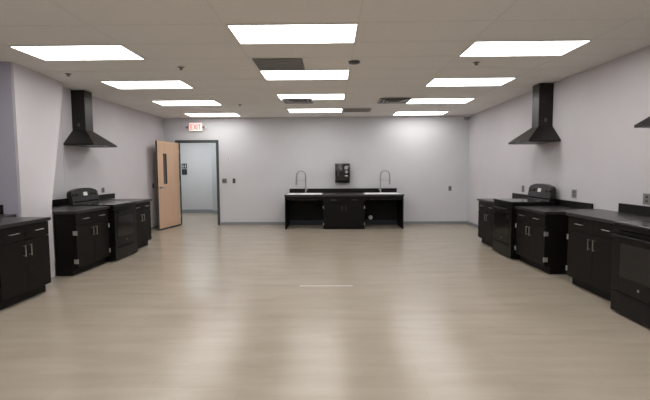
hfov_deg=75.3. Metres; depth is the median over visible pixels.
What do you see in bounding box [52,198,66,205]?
backsplash
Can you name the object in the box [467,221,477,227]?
baseboard
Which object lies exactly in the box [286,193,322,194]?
sink
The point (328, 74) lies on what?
recessed light
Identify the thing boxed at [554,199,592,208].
backsplash
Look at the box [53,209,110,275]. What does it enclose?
base cabinet
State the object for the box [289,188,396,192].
backsplash
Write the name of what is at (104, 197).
countertop
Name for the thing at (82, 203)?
cooktop
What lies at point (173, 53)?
ceiling
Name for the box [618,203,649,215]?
backsplash
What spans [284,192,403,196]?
countertop
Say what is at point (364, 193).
sink
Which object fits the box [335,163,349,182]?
dispenser
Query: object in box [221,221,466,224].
baseboard
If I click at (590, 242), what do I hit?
base cabinet
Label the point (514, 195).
countertop
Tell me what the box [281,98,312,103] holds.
ceiling vent
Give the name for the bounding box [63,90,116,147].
range hood
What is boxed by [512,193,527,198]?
backsplash
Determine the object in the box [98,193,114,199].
backsplash
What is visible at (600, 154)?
wall
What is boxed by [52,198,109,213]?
countertop
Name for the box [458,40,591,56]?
recessed light
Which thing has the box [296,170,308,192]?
faucet
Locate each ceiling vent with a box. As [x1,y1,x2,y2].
[252,58,304,70]
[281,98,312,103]
[343,108,371,111]
[377,98,410,103]
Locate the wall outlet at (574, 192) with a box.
[571,189,576,197]
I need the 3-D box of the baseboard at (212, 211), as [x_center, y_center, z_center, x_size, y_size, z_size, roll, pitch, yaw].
[-4.085,0.394,14.267,4.200,0.120,0.314,0,4,1]
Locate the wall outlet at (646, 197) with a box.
[643,193,649,204]
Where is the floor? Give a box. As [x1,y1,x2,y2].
[0,213,649,399]
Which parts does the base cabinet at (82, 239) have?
drawer, door, drawer, door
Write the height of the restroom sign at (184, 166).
0.380 m
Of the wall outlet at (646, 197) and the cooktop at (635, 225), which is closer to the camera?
the cooktop at (635, 225)
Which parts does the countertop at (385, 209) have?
panel, kick rail, panel, kick rail, panel, panel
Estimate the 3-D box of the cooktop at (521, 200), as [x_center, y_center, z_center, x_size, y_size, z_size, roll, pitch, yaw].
[3.263,0.011,6.987,0.655,0.021,0.759,0,4,1]
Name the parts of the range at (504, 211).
drawer, oven door, panel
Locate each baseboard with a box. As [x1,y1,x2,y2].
[182,209,216,213]
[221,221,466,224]
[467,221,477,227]
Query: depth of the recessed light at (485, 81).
6.61 m
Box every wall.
[0,62,19,216]
[11,62,62,276]
[52,88,163,261]
[163,116,468,224]
[180,143,212,209]
[211,143,216,209]
[468,45,649,224]
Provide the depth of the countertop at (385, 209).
11.08 m
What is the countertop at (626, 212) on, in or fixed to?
on the base cabinet at (590, 242)
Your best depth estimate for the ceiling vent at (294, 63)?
5.46 m
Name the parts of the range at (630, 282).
handle, oven door, drawer, panel, finger pull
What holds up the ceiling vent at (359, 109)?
in the ceiling
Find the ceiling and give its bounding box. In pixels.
[0,0,649,117]
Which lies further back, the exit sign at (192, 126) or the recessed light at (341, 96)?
the exit sign at (192, 126)
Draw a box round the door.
[155,140,180,229]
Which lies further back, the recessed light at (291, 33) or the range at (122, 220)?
the range at (122, 220)
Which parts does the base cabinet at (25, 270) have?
drawer, door, drawer, door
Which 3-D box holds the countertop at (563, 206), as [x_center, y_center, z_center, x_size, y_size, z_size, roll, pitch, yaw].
[3.328,0.068,6.519,0.710,0.138,1.690,0,4,1]
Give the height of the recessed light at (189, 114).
0.012 m
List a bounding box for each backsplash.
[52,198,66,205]
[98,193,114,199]
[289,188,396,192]
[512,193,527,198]
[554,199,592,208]
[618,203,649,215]
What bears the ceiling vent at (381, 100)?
in the ceiling
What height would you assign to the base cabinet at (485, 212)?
0.820 m
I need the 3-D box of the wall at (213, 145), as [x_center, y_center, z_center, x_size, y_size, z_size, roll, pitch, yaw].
[-2.877,-0.964,14.236,1.770,2.820,0.450,0,4,1]
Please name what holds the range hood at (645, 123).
attached to the wall at (600, 154)
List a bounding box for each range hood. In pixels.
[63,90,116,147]
[508,83,560,144]
[634,117,649,127]
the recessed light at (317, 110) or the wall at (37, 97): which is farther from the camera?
the recessed light at (317, 110)
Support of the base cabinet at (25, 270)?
on the floor
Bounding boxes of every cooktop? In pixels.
[69,201,135,205]
[493,198,553,202]
[613,221,649,229]
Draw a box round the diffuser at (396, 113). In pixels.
[394,112,445,114]
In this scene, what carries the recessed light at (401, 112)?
in the ceiling
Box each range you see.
[67,188,138,261]
[491,184,556,259]
[610,221,649,327]
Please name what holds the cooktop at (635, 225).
in the range at (630, 282)
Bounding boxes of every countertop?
[0,205,50,228]
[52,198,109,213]
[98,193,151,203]
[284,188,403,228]
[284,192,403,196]
[477,193,527,203]
[515,199,592,214]
[565,203,649,223]
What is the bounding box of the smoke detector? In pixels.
[348,60,359,64]
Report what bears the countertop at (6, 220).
on the base cabinet at (25, 270)
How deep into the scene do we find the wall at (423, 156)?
11.05 m
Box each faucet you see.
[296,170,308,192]
[377,170,390,192]
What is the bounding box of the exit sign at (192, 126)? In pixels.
[185,123,205,130]
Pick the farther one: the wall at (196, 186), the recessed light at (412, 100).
the wall at (196, 186)
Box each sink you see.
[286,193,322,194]
[364,193,400,193]
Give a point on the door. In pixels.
(167, 153)
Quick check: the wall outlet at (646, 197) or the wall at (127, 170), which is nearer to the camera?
the wall outlet at (646, 197)
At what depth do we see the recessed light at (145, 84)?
6.69 m
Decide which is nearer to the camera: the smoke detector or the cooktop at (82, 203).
the smoke detector
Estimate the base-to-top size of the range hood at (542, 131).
0.951 m
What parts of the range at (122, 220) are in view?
panel, oven door, drawer, handle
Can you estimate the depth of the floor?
3.88 m
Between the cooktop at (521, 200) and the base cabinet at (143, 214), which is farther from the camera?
the base cabinet at (143, 214)
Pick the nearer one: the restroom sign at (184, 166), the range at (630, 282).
the range at (630, 282)
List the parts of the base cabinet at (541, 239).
door, drawer, door, drawer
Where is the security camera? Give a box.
[463,115,469,120]
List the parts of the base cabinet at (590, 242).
door, drawer, door, drawer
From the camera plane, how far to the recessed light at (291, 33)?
4.23 m
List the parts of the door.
vision pane, pane frame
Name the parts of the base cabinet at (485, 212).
door, drawer, door, drawer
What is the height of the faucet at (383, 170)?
0.589 m
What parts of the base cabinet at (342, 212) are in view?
drawer, door, drawer, door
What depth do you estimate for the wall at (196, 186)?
14.35 m
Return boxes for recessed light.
[8,44,144,60]
[100,80,192,88]
[152,100,221,105]
[184,113,239,116]
[226,23,357,43]
[259,69,349,79]
[277,93,344,99]
[287,108,342,112]
[393,111,448,114]
[406,98,474,103]
[425,77,516,85]
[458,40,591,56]
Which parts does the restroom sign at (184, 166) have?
panel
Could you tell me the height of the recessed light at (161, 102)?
0.012 m
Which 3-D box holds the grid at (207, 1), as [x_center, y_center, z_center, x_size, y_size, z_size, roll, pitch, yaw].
[-0.651,-1.673,4.152,8.590,0.002,13.700,0,4,1]
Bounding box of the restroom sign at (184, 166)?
[182,164,186,174]
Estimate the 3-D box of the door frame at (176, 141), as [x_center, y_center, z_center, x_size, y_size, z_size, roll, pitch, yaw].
[-3.360,-0.459,11.221,1.140,2.245,0.190,0,4,1]
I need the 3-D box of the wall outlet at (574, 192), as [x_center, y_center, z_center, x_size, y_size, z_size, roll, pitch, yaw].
[3.678,-0.093,6.226,0.009,0.125,0.120,0,4,1]
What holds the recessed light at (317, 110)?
in the ceiling
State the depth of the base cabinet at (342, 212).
10.23 m
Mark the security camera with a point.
(466, 117)
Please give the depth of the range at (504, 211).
6.84 m
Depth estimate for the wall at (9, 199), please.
5.37 m
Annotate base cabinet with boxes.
[0,221,50,309]
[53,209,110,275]
[135,201,151,248]
[323,196,364,228]
[477,201,493,246]
[515,209,568,273]
[566,216,614,300]
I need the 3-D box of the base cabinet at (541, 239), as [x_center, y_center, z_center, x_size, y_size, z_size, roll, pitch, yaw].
[3.310,0.574,6.179,0.692,0.820,0.908,0,4,1]
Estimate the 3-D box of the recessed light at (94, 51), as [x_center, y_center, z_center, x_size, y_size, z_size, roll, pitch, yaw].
[-2.836,-1.708,4.893,1.244,0.012,0.600,0,4,1]
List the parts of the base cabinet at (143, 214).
drawer, door, drawer, door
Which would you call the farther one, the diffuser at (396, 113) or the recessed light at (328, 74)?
the diffuser at (396, 113)
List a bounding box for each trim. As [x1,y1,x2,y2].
[0,0,649,117]
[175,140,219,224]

